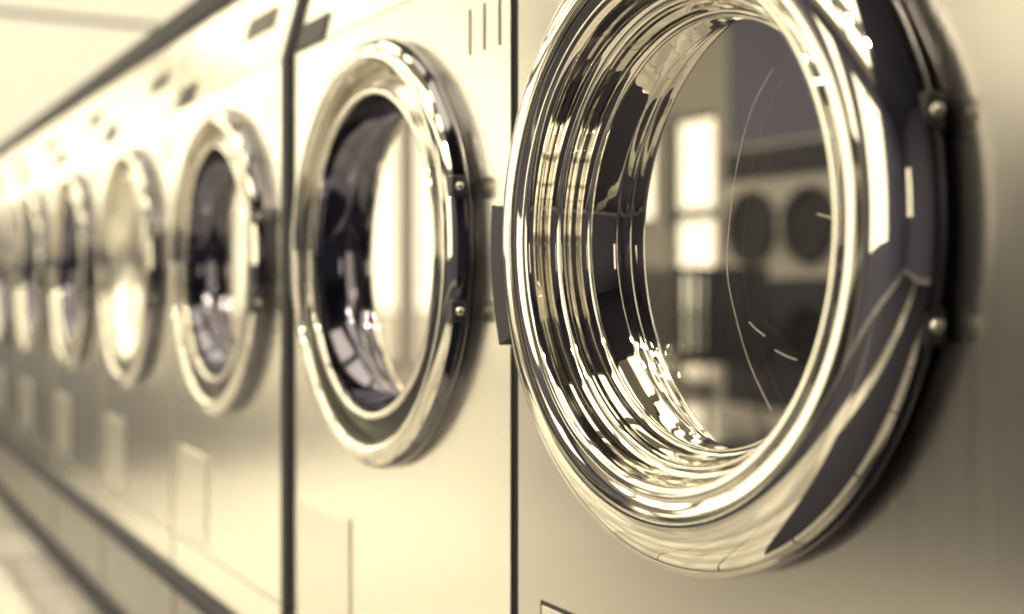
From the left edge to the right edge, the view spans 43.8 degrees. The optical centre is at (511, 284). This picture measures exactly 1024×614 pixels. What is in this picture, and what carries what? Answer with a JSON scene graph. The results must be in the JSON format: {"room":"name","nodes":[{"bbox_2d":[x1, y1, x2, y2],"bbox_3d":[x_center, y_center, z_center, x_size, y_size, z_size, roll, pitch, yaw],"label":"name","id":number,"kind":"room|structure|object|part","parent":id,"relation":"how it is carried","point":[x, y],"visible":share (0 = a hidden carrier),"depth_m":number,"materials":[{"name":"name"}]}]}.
{"room":"laundry","nodes":[
{"label":"laundry","id":0,"kind":"room"},
{"bbox_2d":[0,501,99,613],"bbox_3d":[-1.367,0.850,2.957,9.200,0.100,12.500,0,0,-29],"label":"floor","id":1,"kind":"structure","parent":0,"point":[31,582],"depth_m":3.44,"materials":[{"name":"tile"}]},
{"bbox_2d":[0,485,121,613],"bbox_3d":[-0.849,0.775,2.829,0.008,0.050,7.696,0,0,-29],"label":"trim","id":2,"kind":"structure","parent":1,"relation":"on","point":[101,603],"depth_m":3.57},
{"bbox_2d":[0,445,201,613],"bbox_3d":[-0.514,0.679,3.013,0.753,0.242,7.696,0,0,-29],"label":"plinth","id":3,"kind":"structure","parent":1,"relation":"on","point":[123,579],"depth_m":3.24,"materials":[{"name":"paint"}]},
{"bbox_2d":[0,154,5,174],"bbox_3d":[-1.890,0.021,5.452,0.750,1.072,0.683,0,0,-29],"label":"washing machine","id":4,"kind":"object","parent":3,"relation":"on","point":[2,159],"visible":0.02,"depth_m":5.04,"materials":[{"name":"metal"}]},
{"bbox_2d":[0,136,33,446],"bbox_3d":[-1.552,0.021,4.839,0.750,1.072,0.683,0,0,-29],"label":"washing machine","id":5,"kind":"object","parent":3,"relation":"on","point":[15,161],"visible":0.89,"depth_m":4.53,"materials":[{"name":"metal"}]},
{"bbox_3d":[-1.849,0.523,4.675,0.012,0.063,0.683,0,0,-29],"label":"skirt panel","id":6,"kind":"part","parent":5,"relation":"part of","materials":[{"name":"metal"}]},
{"bbox_3d":[-1.849,0.074,4.675,0.012,0.828,0.683,0,0,-29],"label":"panel","id":7,"kind":"part","parent":5,"relation":"part of","materials":[{"name":"metal"}]},
{"bbox_3d":[-1.827,-0.428,4.688,0.064,0.173,0.683,0,0,-29],"label":"control panel","id":8,"kind":"part","parent":5,"relation":"part of","materials":[{"name":"metal"}]},
{"bbox_3d":[-1.763,-0.430,4.553,0.004,0.036,0.145,17,-8,-28],"label":"coin plate","id":9,"kind":"part","parent":5,"relation":"part of","materials":[{"name":"grey metal"}]},
{"bbox_2d":[15,111,70,472],"bbox_3d":[-1.215,0.021,4.226,0.750,1.072,0.683,0,0,-29],"label":"washing machine","id":10,"kind":"object","parent":3,"relation":"on","point":[32,245],"visible":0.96,"depth_m":4.02,"materials":[{"name":"metal"}]},
{"bbox_3d":[-1.512,0.074,4.062,0.012,0.828,0.683,0,0,-29],"label":"panel","id":11,"kind":"part","parent":10,"relation":"part of","materials":[{"name":"metal"}]},
{"bbox_3d":[-1.491,-0.039,4.074,0.008,0.347,0.347,0,0,-29],"label":"door glass","id":12,"kind":"part","parent":10,"relation":"part of","materials":[{"name":"clear glass"}]},
{"bbox_3d":[-1.512,0.523,4.062,0.012,0.063,0.683,0,0,-29],"label":"skirt panel","id":13,"kind":"part","parent":10,"relation":"part of","materials":[{"name":"metal"}]},
{"bbox_3d":[-1.489,-0.428,4.075,0.064,0.173,0.683,0,0,-29],"label":"control panel","id":14,"kind":"part","parent":10,"relation":"part of","materials":[{"name":"metal"}]},
{"bbox_3d":[-1.425,-0.430,3.939,0.004,0.036,0.145,17,-8,-28],"label":"coin plate","id":15,"kind":"part","parent":10,"relation":"part of","materials":[{"name":"grey metal"}]},
{"bbox_2d":[49,78,120,509],"bbox_3d":[-0.877,0.021,3.612,0.750,1.072,0.683,0,0,-29],"label":"washing machine","id":16,"kind":"object","parent":3,"relation":"on","point":[73,287],"visible":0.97,"depth_m":3.40,"materials":[{"name":"metal"}]},
{"bbox_3d":[-1.153,-0.039,3.461,0.008,0.347,0.347,0,0,-29],"label":"door glass","id":17,"kind":"part","parent":16,"relation":"part of","materials":[{"name":"clear glass"}]},
{"bbox_3d":[-1.174,0.074,3.449,0.012,0.828,0.683,0,0,-29],"label":"panel","id":18,"kind":"part","parent":16,"relation":"part of","materials":[{"name":"metal"}]},
{"bbox_3d":[-1.174,0.523,3.449,0.012,0.063,0.683,0,0,-29],"label":"skirt panel","id":19,"kind":"part","parent":16,"relation":"part of","materials":[{"name":"metal"}]},
{"bbox_3d":[-1.151,-0.428,3.462,0.064,0.173,0.683,0,0,-29],"label":"control panel","id":20,"kind":"part","parent":16,"relation":"part of","materials":[{"name":"metal"}]},
{"bbox_3d":[-1.088,-0.430,3.326,0.004,0.036,0.145,17,-8,-28],"label":"coin plate","id":21,"kind":"part","parent":16,"relation":"part of","materials":[{"name":"grey metal"}]},
{"bbox_2d":[0,432,235,613],"bbox_3d":[-0.827,0.576,2.841,0.066,0.036,7.696,0,0,-29],"label":"trim strip","id":22,"kind":"object","parent":3,"relation":"on","point":[193,593],"visible":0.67,"depth_m":2.82,"materials":[{"name":"silver metal"}]},
{"bbox_2d":[97,28,195,563],"bbox_3d":[-0.539,0.021,2.999,0.750,1.072,0.683,0,0,-29],"label":"washing machine","id":23,"kind":"object","parent":3,"relation":"on","point":[133,254],"visible":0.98,"depth_m":2.78,"materials":[{"name":"metal"}]},
{"bbox_3d":[-0.815,-0.039,2.847,0.008,0.347,0.347,0,0,-29],"label":"door glass","id":24,"kind":"part","parent":23,"relation":"part of","materials":[{"name":"clear glass"}]},
{"bbox_3d":[-0.836,0.523,2.836,0.012,0.063,0.683,0,0,-29],"label":"skirt panel","id":25,"kind":"part","parent":23,"relation":"part of","materials":[{"name":"metal"}]},
{"bbox_3d":[-0.836,0.074,2.836,0.012,0.828,0.683,0,0,-29],"label":"panel","id":26,"kind":"part","parent":23,"relation":"part of","materials":[{"name":"metal"}]},
{"bbox_3d":[-0.814,-0.428,2.848,0.064,0.173,0.683,0,0,-29],"label":"control panel","id":27,"kind":"part","parent":23,"relation":"part of","materials":[{"name":"metal"}]},
{"bbox_3d":[-0.750,-0.430,2.713,0.004,0.036,0.145,17,-8,-28],"label":"coin plate","id":28,"kind":"part","parent":23,"relation":"part of","materials":[{"name":"grey metal"}]},
{"bbox_2d":[169,0,295,613],"bbox_3d":[-0.202,0.021,2.386,0.750,1.072,0.683,0,0,-29],"label":"washing machine","id":29,"kind":"object","parent":3,"relation":"on","point":[225,257],"visible":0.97,"depth_m":2.21,"materials":[{"name":"metal"}]},
{"bbox_3d":[-0.478,-0.039,2.234,0.008,0.347,0.347,0,0,-29],"label":"door glass","id":30,"kind":"part","parent":29,"relation":"part of","materials":[{"name":"clear glass"}]},
{"bbox_3d":[-0.499,0.523,2.223,0.012,0.063,0.683,0,0,-29],"label":"skirt panel","id":31,"kind":"part","parent":29,"relation":"part of","materials":[{"name":"metal"}]},
{"bbox_3d":[-0.476,-0.428,2.235,0.064,0.173,0.683,0,0,-29],"label":"control panel","id":32,"kind":"part","parent":29,"relation":"part of","materials":[{"name":"metal"}]},
{"bbox_3d":[-0.412,-0.430,2.100,0.004,0.036,0.145,17,-8,-28],"label":"coin plate","id":33,"kind":"part","parent":29,"relation":"part of","materials":[{"name":"grey metal"}]},
{"bbox_2d":[281,0,512,613],"bbox_3d":[0.129,0.021,1.784,0.750,1.072,0.710,0,0,-29],"label":"washing machine","id":34,"kind":"object","parent":3,"relation":"on","point":[402,110],"depth_m":1.59,"materials":[{"name":"metal"}]},
{"bbox_3d":[-0.318,0.019,1.923,0.052,1.068,0.036,0,0,-29],"label":"cover strip","id":35,"kind":"part","parent":34,"relation":"part of","materials":[{"name":"silver metal"}]},
{"bbox_3d":[-0.138,-0.428,1.622,0.064,0.173,0.683,0,0,-29],"label":"control panel","id":36,"kind":"part","parent":34,"relation":"part of","materials":[{"name":"metal"}]},
{"bbox_3d":[-0.140,-0.039,1.621,0.008,0.347,0.347,0,0,-29],"label":"door glass","id":37,"kind":"part","parent":34,"relation":"part of","materials":[{"name":"clear glass"}]},
{"bbox_2d":[491,0,1023,613],"bbox_3d":[0.462,0.021,1.163,0.767,1.072,0.700,0,0,-29],"label":"washing machine","id":38,"kind":"object","parent":3,"relation":"on","point":[757,266],"depth_m":0.97,"materials":[{"name":"metal"}]},
{"bbox_3d":[0.028,0.019,1.314,0.053,1.068,0.016,0,0,-29],"label":"filler strip","id":39,"kind":"part","parent":38,"relation":"part of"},
{"bbox_3d":[0.174,-0.041,1.046,0.008,0.349,0.349,0,0,-29],"label":"door glass","id":40,"kind":"part","parent":38,"relation":"part of","materials":[{"name":"clear glass"}]},
{"bbox_3d":[1.149,0.021,-0.067,0.750,1.072,0.683,0,0,-29],"label":"washing machine","id":41,"kind":"object","parent":3,"relation":"on","visible":0},
{"bbox_2d":[0,0,235,157],"bbox_3d":[-0.779,-0.543,2.868,0.068,0.055,7.696,0,0,-29],"label":"trim strip","id":42,"kind":"object","parent":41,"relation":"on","point":[196,12],"visible":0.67,"depth_m":3.07,"materials":[{"name":"grey metal"}]},
{"bbox_2d":[0,9,160,28],"bbox_3d":[-3.401,-1.200,9.035,2.520,2.100,0.050,0,0,-29],"label":"window","id":43,"kind":"structure","parent":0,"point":[2,11],"depth_m":9.16,"materials":[{"name":"grey"}]}
]}

